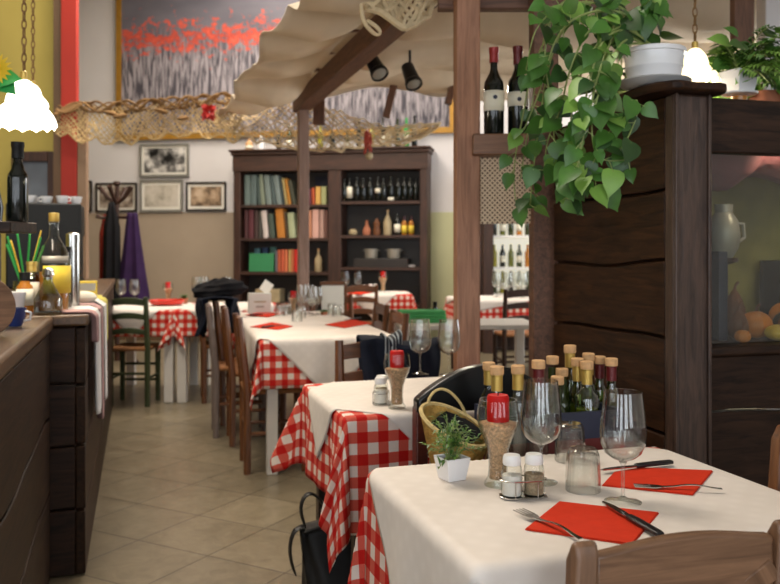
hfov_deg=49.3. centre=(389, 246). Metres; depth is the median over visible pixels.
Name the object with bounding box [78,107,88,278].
trim
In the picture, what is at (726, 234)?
jug
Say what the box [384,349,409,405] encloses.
candle jar
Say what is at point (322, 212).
book
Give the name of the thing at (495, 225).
bottle
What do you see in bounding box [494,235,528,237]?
shelf
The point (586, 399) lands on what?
wine bottle
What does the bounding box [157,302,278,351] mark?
tablecloth
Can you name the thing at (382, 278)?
candle jar
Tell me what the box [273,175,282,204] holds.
book
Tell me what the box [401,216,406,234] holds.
bottle
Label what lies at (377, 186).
wine bottle
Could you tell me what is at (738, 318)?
gourd
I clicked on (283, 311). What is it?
caddy
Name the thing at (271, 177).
book
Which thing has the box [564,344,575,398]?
wine bottle
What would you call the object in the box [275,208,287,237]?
book
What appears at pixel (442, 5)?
beam
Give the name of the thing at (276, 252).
book
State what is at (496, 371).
oil bottle
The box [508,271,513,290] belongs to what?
bottle
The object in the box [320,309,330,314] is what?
potted plant
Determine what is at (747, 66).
fern plant
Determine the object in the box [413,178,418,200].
wine bottle
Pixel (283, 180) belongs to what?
book
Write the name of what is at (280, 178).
book
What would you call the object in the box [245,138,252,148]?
bottle
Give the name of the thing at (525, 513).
fork
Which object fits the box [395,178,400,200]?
wine bottle
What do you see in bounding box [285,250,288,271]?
book
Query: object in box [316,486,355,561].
dining table
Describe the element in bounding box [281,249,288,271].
book
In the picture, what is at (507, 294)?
dining chair
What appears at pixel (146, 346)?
dining chair
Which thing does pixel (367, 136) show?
chilies
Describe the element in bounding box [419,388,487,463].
bread basket
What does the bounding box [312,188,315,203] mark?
book
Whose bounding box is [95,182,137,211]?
framed photograph
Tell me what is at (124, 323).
cloth
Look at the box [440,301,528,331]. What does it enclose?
tablecloth
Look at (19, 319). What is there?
cup
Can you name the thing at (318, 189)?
book
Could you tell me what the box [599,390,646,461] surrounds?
bowl
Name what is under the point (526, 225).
bottle
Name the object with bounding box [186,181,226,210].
framed photograph
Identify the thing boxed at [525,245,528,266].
bottle
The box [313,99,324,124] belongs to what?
brace
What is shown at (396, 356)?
candle
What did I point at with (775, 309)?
gourd
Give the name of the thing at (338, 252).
bookcase
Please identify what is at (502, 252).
bottle
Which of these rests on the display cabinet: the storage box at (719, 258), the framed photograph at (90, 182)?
the storage box at (719, 258)
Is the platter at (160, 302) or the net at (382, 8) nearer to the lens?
the net at (382, 8)
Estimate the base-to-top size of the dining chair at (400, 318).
0.872 m
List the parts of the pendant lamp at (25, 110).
lamp shade, chain, lamp shade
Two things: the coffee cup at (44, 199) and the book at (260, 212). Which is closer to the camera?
the coffee cup at (44, 199)
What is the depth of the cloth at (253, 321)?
5.93 m
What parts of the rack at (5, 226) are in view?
leg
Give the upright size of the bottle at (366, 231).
0.185 m
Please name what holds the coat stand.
on the floor
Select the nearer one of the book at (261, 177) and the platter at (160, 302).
the platter at (160, 302)
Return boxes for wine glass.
[409,320,430,373]
[437,320,460,373]
[520,379,561,479]
[599,390,646,499]
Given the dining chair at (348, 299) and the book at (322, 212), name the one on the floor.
the dining chair at (348, 299)
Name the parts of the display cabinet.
corner post, rail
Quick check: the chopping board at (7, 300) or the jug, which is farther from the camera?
the jug
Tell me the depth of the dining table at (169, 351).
7.74 m
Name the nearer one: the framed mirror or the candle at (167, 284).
the framed mirror
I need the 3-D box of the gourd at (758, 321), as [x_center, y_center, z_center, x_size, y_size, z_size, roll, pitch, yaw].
[1.263,0.255,2.934,0.109,0.121,0.109,0,0,-22]
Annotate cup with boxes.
[8,307,31,326]
[28,195,35,202]
[38,196,52,202]
[56,196,71,202]
[70,196,81,203]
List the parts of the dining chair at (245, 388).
leg, leg, seat, leg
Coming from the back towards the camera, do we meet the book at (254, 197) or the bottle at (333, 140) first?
the book at (254, 197)
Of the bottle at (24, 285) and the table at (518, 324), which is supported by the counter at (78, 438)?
the bottle at (24, 285)
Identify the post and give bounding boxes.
[297,109,308,311]
[453,0,479,370]
[483,224,493,353]
[529,0,557,386]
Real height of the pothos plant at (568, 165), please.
0.789 m
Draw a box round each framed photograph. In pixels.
[89,181,91,211]
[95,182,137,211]
[139,143,189,176]
[139,179,183,211]
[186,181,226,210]
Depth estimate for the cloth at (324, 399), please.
2.85 m
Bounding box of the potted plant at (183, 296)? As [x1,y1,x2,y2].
[178,294,189,303]
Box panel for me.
[480,157,530,223]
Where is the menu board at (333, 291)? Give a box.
[320,281,344,312]
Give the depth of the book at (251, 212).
10.88 m
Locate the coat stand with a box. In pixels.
[95,181,138,361]
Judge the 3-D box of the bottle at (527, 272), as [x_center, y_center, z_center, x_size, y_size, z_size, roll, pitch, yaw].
[1.661,0.425,10.261,0.068,0.270,0.068,0,0,0]
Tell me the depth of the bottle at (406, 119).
10.58 m
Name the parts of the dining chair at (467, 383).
leg, backrest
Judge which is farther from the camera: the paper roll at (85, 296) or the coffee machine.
the coffee machine
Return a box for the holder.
[248,292,270,313]
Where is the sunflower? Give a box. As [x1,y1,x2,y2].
[0,54,22,220]
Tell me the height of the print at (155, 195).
0.291 m
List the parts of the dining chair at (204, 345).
leg, leg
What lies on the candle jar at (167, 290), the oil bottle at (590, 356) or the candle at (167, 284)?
the candle at (167, 284)
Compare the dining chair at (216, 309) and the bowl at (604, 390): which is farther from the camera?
the dining chair at (216, 309)
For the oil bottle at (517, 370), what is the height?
0.301 m
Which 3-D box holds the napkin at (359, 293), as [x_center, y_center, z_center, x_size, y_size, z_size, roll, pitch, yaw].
[-0.374,0.501,9.274,0.275,0.003,0.548,0,0,16]
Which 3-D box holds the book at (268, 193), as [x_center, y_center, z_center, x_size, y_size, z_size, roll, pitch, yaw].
[-1.543,-0.728,10.940,0.110,0.380,0.206,0,0,10]
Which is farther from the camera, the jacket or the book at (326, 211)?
the book at (326, 211)
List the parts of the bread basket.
handle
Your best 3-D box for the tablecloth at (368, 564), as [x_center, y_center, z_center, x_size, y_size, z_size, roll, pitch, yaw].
[0.410,0.691,1.768,0.910,0.362,0.732,0,0,-18]
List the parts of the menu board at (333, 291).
rail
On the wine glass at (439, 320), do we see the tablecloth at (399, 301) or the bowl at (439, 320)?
the bowl at (439, 320)
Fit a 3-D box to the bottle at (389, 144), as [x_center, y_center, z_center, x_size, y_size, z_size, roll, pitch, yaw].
[-0.016,-1.380,10.643,0.072,0.280,0.072,0,0,0]
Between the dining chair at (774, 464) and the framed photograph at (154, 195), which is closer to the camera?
the dining chair at (774, 464)
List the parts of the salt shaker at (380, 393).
wire frame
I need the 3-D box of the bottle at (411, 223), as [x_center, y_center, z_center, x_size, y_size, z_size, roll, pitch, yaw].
[0.264,-0.267,10.572,0.071,0.236,0.069,0,0,0]
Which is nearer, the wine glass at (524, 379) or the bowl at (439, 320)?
the wine glass at (524, 379)
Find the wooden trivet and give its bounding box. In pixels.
[354,258,409,266]
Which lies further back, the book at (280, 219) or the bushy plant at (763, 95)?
the book at (280, 219)
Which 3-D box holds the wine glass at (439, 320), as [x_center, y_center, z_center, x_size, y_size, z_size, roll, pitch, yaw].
[0.234,0.397,3.364,0.092,0.220,0.092,0,0,0]
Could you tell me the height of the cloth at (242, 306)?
0.332 m
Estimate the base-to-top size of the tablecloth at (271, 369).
0.369 m
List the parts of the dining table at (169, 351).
leg, leg, leg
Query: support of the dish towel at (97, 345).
hanging from the counter at (78, 438)
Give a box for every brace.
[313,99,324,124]
[730,0,753,43]
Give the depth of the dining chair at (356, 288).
8.74 m
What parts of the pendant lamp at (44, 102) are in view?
chain, lamp shade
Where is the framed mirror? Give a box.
[11,151,52,202]
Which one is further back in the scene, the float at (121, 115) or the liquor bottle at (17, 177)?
the float at (121, 115)
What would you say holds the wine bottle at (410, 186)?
on the bookcase at (338, 252)
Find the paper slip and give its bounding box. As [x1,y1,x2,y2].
[259,279,273,292]
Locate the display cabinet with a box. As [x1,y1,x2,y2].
[554,80,779,486]
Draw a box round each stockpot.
[362,249,379,257]
[385,249,402,257]
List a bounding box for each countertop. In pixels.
[0,317,52,379]
[10,279,114,326]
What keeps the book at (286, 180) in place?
on the bookcase at (338, 252)
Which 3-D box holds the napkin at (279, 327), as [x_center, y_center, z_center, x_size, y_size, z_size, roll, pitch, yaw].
[-0.729,0.499,5.380,0.247,0.003,0.458,0,0,16]
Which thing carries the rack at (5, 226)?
on the counter at (24, 349)
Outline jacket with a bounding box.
[194,296,239,336]
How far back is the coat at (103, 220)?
9.16 m
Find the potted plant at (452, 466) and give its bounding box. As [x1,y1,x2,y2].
[419,411,486,481]
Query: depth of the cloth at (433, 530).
1.66 m
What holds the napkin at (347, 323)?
on the cloth at (309, 345)
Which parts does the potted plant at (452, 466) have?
pot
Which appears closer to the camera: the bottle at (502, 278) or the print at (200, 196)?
the bottle at (502, 278)
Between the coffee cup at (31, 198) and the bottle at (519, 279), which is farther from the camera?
the bottle at (519, 279)
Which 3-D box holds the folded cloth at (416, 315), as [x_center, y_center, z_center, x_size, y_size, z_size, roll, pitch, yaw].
[0.211,0.468,5.774,0.340,0.082,0.170,0,0,-3]
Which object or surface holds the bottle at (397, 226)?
on the bookcase at (338, 252)
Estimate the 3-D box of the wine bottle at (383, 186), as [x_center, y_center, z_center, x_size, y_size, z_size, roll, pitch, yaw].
[-0.082,-0.715,10.634,0.072,0.290,0.070,0,0,0]
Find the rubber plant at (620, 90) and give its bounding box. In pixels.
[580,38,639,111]
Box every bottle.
[7,141,27,221]
[16,272,32,313]
[26,261,40,311]
[37,213,70,311]
[61,246,71,307]
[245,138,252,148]
[257,135,264,148]
[276,130,281,148]
[287,127,292,146]
[318,126,322,147]
[329,130,334,147]
[342,179,346,200]
[347,178,352,200]
[354,177,359,200]
[356,121,361,146]
[360,178,365,200]
[363,220,370,234]
[367,178,372,200]
[375,177,380,200]
[380,118,385,146]
[381,178,385,200]
[386,125,391,145]
[388,176,393,200]
[394,213,400,234]
[395,119,399,145]
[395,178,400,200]
[401,177,406,200]
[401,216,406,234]
[404,118,408,145]
[407,178,412,200]
[408,216,413,234]
[412,115,416,145]
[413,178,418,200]
[432,302,437,308]
[479,361,495,404]
[483,47,503,133]
[485,365,503,459]
[494,224,496,234]
[494,245,496,266]
[494,271,496,292]
[500,224,504,234]
[500,245,504,266]
[500,271,504,292]
[507,45,527,132]
[508,224,513,234]
[508,245,513,266]
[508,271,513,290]
[509,364,527,405]
[516,224,521,234]
[516,245,521,266]
[516,271,521,289]
[525,224,528,234]
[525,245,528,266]
[525,271,528,288]
[528,359,548,453]
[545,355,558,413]
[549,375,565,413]
[556,367,569,411]
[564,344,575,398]
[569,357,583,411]
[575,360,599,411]
[582,352,595,391]
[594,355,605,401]
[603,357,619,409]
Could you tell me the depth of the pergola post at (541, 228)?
3.42 m
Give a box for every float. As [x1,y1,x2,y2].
[103,110,116,115]
[113,113,126,118]
[154,108,167,113]
[177,116,188,119]
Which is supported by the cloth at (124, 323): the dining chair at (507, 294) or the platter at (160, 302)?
the platter at (160, 302)
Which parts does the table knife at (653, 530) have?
blade, handle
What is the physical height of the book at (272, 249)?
0.316 m
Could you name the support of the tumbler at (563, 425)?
on the cloth at (433, 530)
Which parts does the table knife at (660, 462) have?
blade, handle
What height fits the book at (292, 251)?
0.280 m
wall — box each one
[0,0,52,283]
[79,0,756,212]
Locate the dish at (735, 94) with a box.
[721,90,758,99]
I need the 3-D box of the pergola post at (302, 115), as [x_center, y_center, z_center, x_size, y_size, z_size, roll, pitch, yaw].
[-0.715,0.060,7.000,0.085,2.400,0.085,0,0,-16]
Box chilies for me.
[364,130,372,159]
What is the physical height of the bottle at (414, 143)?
0.400 m
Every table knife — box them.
[261,324,283,327]
[599,460,673,470]
[602,501,663,535]
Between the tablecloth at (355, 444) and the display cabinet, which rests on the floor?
the display cabinet
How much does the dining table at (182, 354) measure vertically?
0.745 m
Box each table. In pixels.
[126,336,198,402]
[177,336,257,402]
[266,389,277,474]
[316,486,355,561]
[394,318,528,364]
[451,332,452,368]
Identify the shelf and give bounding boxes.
[0,221,36,232]
[472,133,539,157]
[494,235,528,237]
[494,267,528,269]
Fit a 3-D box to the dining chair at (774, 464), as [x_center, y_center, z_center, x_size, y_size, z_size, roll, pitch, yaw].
[0.768,0.835,1.722,0.420,0.850,0.400,0,0,-17]
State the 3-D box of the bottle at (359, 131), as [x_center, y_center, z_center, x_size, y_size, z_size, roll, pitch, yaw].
[-0.390,-1.420,10.709,0.072,0.360,0.072,0,0,0]
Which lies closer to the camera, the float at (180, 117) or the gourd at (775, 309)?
the gourd at (775, 309)
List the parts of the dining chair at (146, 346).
leg, leg, seat, leg, leg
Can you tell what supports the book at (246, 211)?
on the bookcase at (338, 252)
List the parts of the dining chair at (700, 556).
leg, rail, leg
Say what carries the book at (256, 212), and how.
on the bookcase at (338, 252)
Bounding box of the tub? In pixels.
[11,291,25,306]
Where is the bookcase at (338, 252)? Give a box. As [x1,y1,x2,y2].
[228,146,434,339]
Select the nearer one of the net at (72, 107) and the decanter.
the decanter
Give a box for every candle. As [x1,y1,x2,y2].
[165,282,170,287]
[291,291,295,297]
[380,271,385,276]
[390,350,403,367]
[487,393,508,422]
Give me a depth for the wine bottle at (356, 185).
10.67 m
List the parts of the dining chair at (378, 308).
leg, leg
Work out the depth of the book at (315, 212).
10.73 m
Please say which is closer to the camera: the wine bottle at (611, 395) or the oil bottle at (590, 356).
the wine bottle at (611, 395)
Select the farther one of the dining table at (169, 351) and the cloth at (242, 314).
the dining table at (169, 351)
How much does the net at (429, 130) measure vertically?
0.465 m
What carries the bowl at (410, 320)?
on the wine glass at (410, 320)
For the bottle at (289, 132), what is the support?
on the bookcase at (338, 252)
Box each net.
[53,91,243,145]
[212,102,440,152]
[359,0,436,35]
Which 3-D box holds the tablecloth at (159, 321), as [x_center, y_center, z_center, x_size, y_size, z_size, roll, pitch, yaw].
[-2.076,0.667,7.342,0.903,0.314,1.188,0,0,0]
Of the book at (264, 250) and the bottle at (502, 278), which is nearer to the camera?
the bottle at (502, 278)
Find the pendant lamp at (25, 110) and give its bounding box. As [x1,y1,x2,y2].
[0,0,57,131]
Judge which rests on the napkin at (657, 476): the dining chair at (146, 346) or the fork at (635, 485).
the fork at (635, 485)
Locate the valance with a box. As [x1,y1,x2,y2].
[712,154,779,190]
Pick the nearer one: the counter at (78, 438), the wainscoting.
the counter at (78, 438)
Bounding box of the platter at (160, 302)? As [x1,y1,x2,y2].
[149,299,184,305]
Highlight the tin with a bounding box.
[80,281,96,295]
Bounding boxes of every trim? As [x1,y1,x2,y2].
[53,0,60,202]
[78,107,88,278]
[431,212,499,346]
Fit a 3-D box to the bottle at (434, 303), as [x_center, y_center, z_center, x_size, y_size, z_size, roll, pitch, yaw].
[0.321,0.450,6.057,0.036,0.120,0.036,0,0,0]
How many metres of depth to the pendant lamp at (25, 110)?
3.01 m
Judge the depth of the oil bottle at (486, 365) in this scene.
2.32 m
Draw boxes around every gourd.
[727,281,745,329]
[728,301,748,339]
[734,322,750,342]
[744,303,772,337]
[764,319,779,340]
[768,303,779,319]
[772,312,779,324]
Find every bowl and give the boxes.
[409,320,430,353]
[437,320,460,353]
[520,379,561,444]
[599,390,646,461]
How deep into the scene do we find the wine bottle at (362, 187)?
10.65 m
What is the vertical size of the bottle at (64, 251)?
0.262 m
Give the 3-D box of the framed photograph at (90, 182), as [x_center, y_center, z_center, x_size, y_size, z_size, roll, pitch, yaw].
[-4.203,-0.692,11.612,0.282,0.424,0.030,0,0,10]
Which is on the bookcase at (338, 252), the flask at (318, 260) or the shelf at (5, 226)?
the flask at (318, 260)
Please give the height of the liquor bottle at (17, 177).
0.262 m
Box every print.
[100,187,132,207]
[144,148,184,172]
[145,185,177,206]
[191,187,221,205]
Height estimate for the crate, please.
0.165 m
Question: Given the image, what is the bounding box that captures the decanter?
[33,267,62,314]
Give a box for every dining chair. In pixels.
[111,297,160,406]
[196,298,210,403]
[205,303,265,438]
[212,301,238,425]
[220,305,285,446]
[232,313,304,474]
[311,294,353,317]
[335,340,362,381]
[344,285,377,325]
[371,302,389,331]
[387,309,409,339]
[412,364,546,464]
[493,289,528,366]
[565,519,779,583]
[768,425,779,491]
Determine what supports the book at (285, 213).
on the bookcase at (338, 252)
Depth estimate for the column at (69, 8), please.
7.20 m
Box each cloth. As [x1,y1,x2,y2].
[113,302,194,340]
[178,302,273,328]
[234,311,343,355]
[243,314,351,348]
[247,320,390,383]
[308,377,473,457]
[353,291,410,317]
[369,447,779,583]
[397,309,446,322]
[446,295,528,310]
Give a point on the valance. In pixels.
(728, 171)
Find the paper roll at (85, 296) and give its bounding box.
[80,291,96,302]
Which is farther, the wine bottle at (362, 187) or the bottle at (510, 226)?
the wine bottle at (362, 187)
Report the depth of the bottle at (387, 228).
10.61 m
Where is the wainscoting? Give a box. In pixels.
[89,212,233,302]
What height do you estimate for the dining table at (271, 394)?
0.745 m
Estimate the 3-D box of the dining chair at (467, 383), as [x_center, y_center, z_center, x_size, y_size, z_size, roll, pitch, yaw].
[0.227,0.802,2.662,0.430,0.915,0.392,0,0,-17]
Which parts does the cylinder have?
lid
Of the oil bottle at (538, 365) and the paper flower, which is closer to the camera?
the oil bottle at (538, 365)
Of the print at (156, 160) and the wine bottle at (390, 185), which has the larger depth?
the print at (156, 160)
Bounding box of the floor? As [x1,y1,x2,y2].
[49,340,756,583]
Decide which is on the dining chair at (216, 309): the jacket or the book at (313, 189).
the jacket
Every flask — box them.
[315,249,321,271]
[373,218,380,234]
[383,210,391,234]
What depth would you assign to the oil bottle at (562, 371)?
2.33 m
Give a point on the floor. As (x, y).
(176, 504)
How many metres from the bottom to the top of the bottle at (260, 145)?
0.200 m
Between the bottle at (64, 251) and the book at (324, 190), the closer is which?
the bottle at (64, 251)
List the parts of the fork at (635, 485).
handle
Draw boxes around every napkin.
[246,312,281,316]
[250,322,292,329]
[325,319,371,327]
[348,292,371,294]
[525,501,658,543]
[602,467,712,494]
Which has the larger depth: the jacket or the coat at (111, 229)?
the coat at (111, 229)
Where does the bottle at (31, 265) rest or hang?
on the counter at (78, 438)
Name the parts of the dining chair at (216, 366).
leg, leg, seat, leg, leg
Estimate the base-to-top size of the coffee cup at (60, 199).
0.050 m
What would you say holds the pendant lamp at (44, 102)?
hanging from the ceiling
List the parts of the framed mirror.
glass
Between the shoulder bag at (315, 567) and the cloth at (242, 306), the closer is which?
the shoulder bag at (315, 567)
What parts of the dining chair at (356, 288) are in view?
leg, leg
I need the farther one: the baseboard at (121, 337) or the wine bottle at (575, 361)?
the baseboard at (121, 337)
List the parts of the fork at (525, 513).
handle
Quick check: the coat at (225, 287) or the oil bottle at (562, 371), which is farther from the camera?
the coat at (225, 287)
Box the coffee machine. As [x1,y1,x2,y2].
[6,203,84,288]
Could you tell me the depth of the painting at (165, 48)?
11.28 m
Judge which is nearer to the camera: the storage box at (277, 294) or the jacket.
the jacket
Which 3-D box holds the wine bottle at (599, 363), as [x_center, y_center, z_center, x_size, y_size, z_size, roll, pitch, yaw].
[0.594,0.448,2.410,0.044,0.277,0.044,0,0,-17]
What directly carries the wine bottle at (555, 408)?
in the crate
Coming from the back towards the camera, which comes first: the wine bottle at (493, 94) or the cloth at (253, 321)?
the cloth at (253, 321)
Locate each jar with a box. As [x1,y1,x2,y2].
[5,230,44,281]
[163,282,172,298]
[288,290,298,311]
[378,271,387,290]
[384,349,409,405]
[477,391,518,479]
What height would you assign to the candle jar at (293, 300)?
0.179 m
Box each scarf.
[356,335,440,380]
[379,329,402,367]
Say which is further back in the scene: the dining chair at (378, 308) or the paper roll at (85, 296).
the dining chair at (378, 308)
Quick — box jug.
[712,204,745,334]
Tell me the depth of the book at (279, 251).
10.81 m
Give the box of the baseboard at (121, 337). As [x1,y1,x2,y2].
[113,336,199,341]
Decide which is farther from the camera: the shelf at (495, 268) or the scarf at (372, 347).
the shelf at (495, 268)
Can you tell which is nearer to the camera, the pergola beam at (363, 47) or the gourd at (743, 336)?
the gourd at (743, 336)
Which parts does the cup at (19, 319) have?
handle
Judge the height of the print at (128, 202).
0.284 m
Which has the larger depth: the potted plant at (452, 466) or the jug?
the jug
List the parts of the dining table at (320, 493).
leg, leg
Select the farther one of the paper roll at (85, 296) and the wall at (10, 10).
the wall at (10, 10)
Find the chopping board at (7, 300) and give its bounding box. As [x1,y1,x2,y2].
[0,281,15,331]
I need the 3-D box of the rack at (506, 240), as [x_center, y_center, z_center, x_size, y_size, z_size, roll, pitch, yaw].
[1.633,0.210,10.274,1.121,2.100,0.280,0,0,6]
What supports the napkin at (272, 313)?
on the cloth at (242, 314)
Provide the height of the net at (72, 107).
0.452 m
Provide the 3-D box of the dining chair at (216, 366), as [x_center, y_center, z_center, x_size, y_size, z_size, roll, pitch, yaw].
[-1.045,0.824,5.774,0.403,0.872,0.309,0,0,-14]
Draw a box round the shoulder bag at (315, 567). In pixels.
[288,492,350,583]
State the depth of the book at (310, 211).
10.74 m
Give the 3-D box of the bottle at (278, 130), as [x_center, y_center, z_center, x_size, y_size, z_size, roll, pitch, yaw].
[-1.424,-1.370,10.891,0.072,0.260,0.072,0,0,0]
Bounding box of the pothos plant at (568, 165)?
[499,0,691,227]
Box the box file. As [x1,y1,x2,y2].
[249,253,274,271]
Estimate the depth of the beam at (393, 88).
7.15 m
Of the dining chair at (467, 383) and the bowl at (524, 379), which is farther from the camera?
the dining chair at (467, 383)
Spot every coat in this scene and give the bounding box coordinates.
[99,214,105,278]
[103,202,120,298]
[119,212,149,299]
[191,277,247,300]
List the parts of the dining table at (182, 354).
leg, leg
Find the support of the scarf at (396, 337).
on the scarf at (372, 347)
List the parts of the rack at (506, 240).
panel, panel, panel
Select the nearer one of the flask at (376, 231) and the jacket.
the jacket
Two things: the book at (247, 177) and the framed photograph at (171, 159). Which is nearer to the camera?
the book at (247, 177)
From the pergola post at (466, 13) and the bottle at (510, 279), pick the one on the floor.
the pergola post at (466, 13)
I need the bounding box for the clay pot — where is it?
[349,229,356,234]
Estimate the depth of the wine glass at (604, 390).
1.69 m
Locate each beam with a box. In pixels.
[293,0,436,112]
[383,85,396,118]
[437,0,596,11]
[445,86,452,104]
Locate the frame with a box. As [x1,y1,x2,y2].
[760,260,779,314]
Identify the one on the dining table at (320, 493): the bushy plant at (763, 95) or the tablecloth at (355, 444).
the tablecloth at (355, 444)
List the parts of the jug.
handle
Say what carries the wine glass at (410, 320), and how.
on the cloth at (324, 399)
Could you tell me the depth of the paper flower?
6.87 m
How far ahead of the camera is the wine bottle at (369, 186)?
10.63 m
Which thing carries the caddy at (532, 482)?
on the cloth at (433, 530)
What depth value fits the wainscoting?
11.38 m
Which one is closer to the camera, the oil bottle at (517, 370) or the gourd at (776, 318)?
the oil bottle at (517, 370)
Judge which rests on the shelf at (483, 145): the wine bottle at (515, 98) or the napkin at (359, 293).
the wine bottle at (515, 98)
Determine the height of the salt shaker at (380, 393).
0.088 m
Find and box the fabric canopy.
[217,0,756,122]
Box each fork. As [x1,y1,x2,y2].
[513,508,582,539]
[633,483,722,489]
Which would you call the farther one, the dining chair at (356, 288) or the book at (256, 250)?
the book at (256, 250)
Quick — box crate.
[474,400,624,459]
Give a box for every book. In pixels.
[245,175,250,204]
[245,210,248,237]
[249,210,258,237]
[251,175,258,204]
[254,248,260,252]
[255,211,258,237]
[257,177,260,204]
[259,175,266,204]
[259,211,263,237]
[261,210,270,237]
[262,248,268,252]
[264,175,272,204]
[268,213,277,237]
[270,176,276,204]
[270,247,276,253]
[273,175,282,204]
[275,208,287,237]
[275,251,277,271]
[278,250,280,271]
[279,177,285,204]
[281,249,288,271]
[282,178,287,204]
[284,179,291,204]
[284,212,288,237]
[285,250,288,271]
[287,212,296,237]
[288,180,296,203]
[289,249,293,271]
[291,250,293,271]
[294,249,296,271]
[309,189,311,203]
[309,210,311,237]
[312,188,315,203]
[312,209,319,237]
[315,176,327,187]
[316,187,320,203]
[320,210,324,237]
[321,186,327,203]
[325,210,327,237]
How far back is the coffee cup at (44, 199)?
5.44 m
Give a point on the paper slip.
(266, 287)
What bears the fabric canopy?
attached to the batten
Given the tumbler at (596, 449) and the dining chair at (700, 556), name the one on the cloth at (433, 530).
the tumbler at (596, 449)
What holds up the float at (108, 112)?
attached to the net at (72, 107)
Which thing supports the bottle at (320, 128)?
on the bookcase at (338, 252)
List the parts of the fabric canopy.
spotlight, spotlight, linen canopy, chain, lamp shade, lamp shade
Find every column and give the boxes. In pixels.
[61,0,78,202]
[757,0,779,409]
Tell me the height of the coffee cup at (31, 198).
0.050 m
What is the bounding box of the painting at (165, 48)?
[116,0,452,140]
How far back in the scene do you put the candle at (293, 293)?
6.41 m
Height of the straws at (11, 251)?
0.331 m
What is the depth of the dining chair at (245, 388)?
4.71 m
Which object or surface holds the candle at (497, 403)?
on the candle jar at (498, 430)
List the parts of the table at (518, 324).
leg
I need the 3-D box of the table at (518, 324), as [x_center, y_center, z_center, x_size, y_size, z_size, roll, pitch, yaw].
[0.511,0.885,5.800,0.930,0.750,0.520,0,0,-5]
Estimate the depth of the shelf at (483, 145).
3.40 m
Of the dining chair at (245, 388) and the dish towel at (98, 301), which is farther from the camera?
the dining chair at (245, 388)
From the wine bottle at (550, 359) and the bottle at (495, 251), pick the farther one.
the bottle at (495, 251)
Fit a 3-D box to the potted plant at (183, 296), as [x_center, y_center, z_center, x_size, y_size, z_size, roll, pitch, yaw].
[-1.842,0.462,7.613,0.150,0.089,0.140,0,0,0]
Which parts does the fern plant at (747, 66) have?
pot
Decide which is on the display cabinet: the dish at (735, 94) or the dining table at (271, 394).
the dish at (735, 94)
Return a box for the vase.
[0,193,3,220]
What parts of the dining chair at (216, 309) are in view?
leg, leg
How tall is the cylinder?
0.322 m
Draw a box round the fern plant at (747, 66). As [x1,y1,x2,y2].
[708,24,779,97]
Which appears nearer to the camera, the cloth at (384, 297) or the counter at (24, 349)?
the counter at (24, 349)
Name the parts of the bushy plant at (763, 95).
pot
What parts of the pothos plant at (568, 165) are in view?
pot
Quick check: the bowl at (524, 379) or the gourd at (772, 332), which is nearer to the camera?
the bowl at (524, 379)
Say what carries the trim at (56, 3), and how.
attached to the wall at (10, 10)
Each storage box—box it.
[255,288,284,302]
[712,251,726,340]
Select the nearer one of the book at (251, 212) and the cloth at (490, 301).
the cloth at (490, 301)
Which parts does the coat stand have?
arm, arm, arm, arm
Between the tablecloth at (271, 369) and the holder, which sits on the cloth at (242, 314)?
the holder
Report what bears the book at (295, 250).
on the bookcase at (338, 252)
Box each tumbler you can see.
[554,425,585,461]
[565,449,600,491]
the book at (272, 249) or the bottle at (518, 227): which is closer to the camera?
the bottle at (518, 227)
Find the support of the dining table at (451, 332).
on the floor
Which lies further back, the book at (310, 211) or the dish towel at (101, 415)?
the book at (310, 211)
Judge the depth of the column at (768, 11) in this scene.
4.54 m
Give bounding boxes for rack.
[0,221,36,280]
[480,224,528,351]
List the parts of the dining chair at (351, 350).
leg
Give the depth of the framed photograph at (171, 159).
11.40 m
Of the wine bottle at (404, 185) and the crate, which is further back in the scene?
the wine bottle at (404, 185)
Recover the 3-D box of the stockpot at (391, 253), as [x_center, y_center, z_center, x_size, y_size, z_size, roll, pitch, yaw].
[0.048,0.082,10.682,0.172,0.120,0.197,0,0,-41]
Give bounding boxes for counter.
[0,317,52,583]
[10,279,114,576]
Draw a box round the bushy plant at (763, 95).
[706,26,779,101]
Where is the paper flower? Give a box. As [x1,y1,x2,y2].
[201,104,216,120]
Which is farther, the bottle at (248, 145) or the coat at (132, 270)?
the bottle at (248, 145)
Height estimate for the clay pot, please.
0.080 m
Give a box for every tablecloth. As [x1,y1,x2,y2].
[113,309,185,349]
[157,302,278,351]
[231,333,358,409]
[270,383,430,573]
[348,447,659,583]
[353,291,416,312]
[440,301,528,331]
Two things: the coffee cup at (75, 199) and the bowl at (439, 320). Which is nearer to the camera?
the bowl at (439, 320)
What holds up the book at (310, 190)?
on the bookcase at (338, 252)
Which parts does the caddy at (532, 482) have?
wire frame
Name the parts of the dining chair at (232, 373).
leg, leg, seat, leg, leg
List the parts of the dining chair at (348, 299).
leg, leg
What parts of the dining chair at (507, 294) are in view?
leg, leg, seat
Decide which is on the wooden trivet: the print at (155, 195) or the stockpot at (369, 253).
the stockpot at (369, 253)
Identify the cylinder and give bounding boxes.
[66,232,79,305]
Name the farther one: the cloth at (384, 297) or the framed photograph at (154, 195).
the framed photograph at (154, 195)
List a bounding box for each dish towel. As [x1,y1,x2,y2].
[62,306,101,414]
[62,309,98,341]
[80,303,104,418]
[91,298,107,399]
[97,295,107,340]
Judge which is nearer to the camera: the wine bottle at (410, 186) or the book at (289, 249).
the wine bottle at (410, 186)
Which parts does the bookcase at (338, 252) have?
panel, shelf, shelf, shelf, shelf, cornice, shelf, shelf, shelf, panel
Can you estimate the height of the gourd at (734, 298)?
0.191 m
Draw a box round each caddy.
[281,303,291,313]
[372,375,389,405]
[499,452,547,499]
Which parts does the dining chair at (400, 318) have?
leg, leg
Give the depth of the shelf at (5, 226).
2.70 m
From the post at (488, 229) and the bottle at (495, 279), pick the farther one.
the bottle at (495, 279)

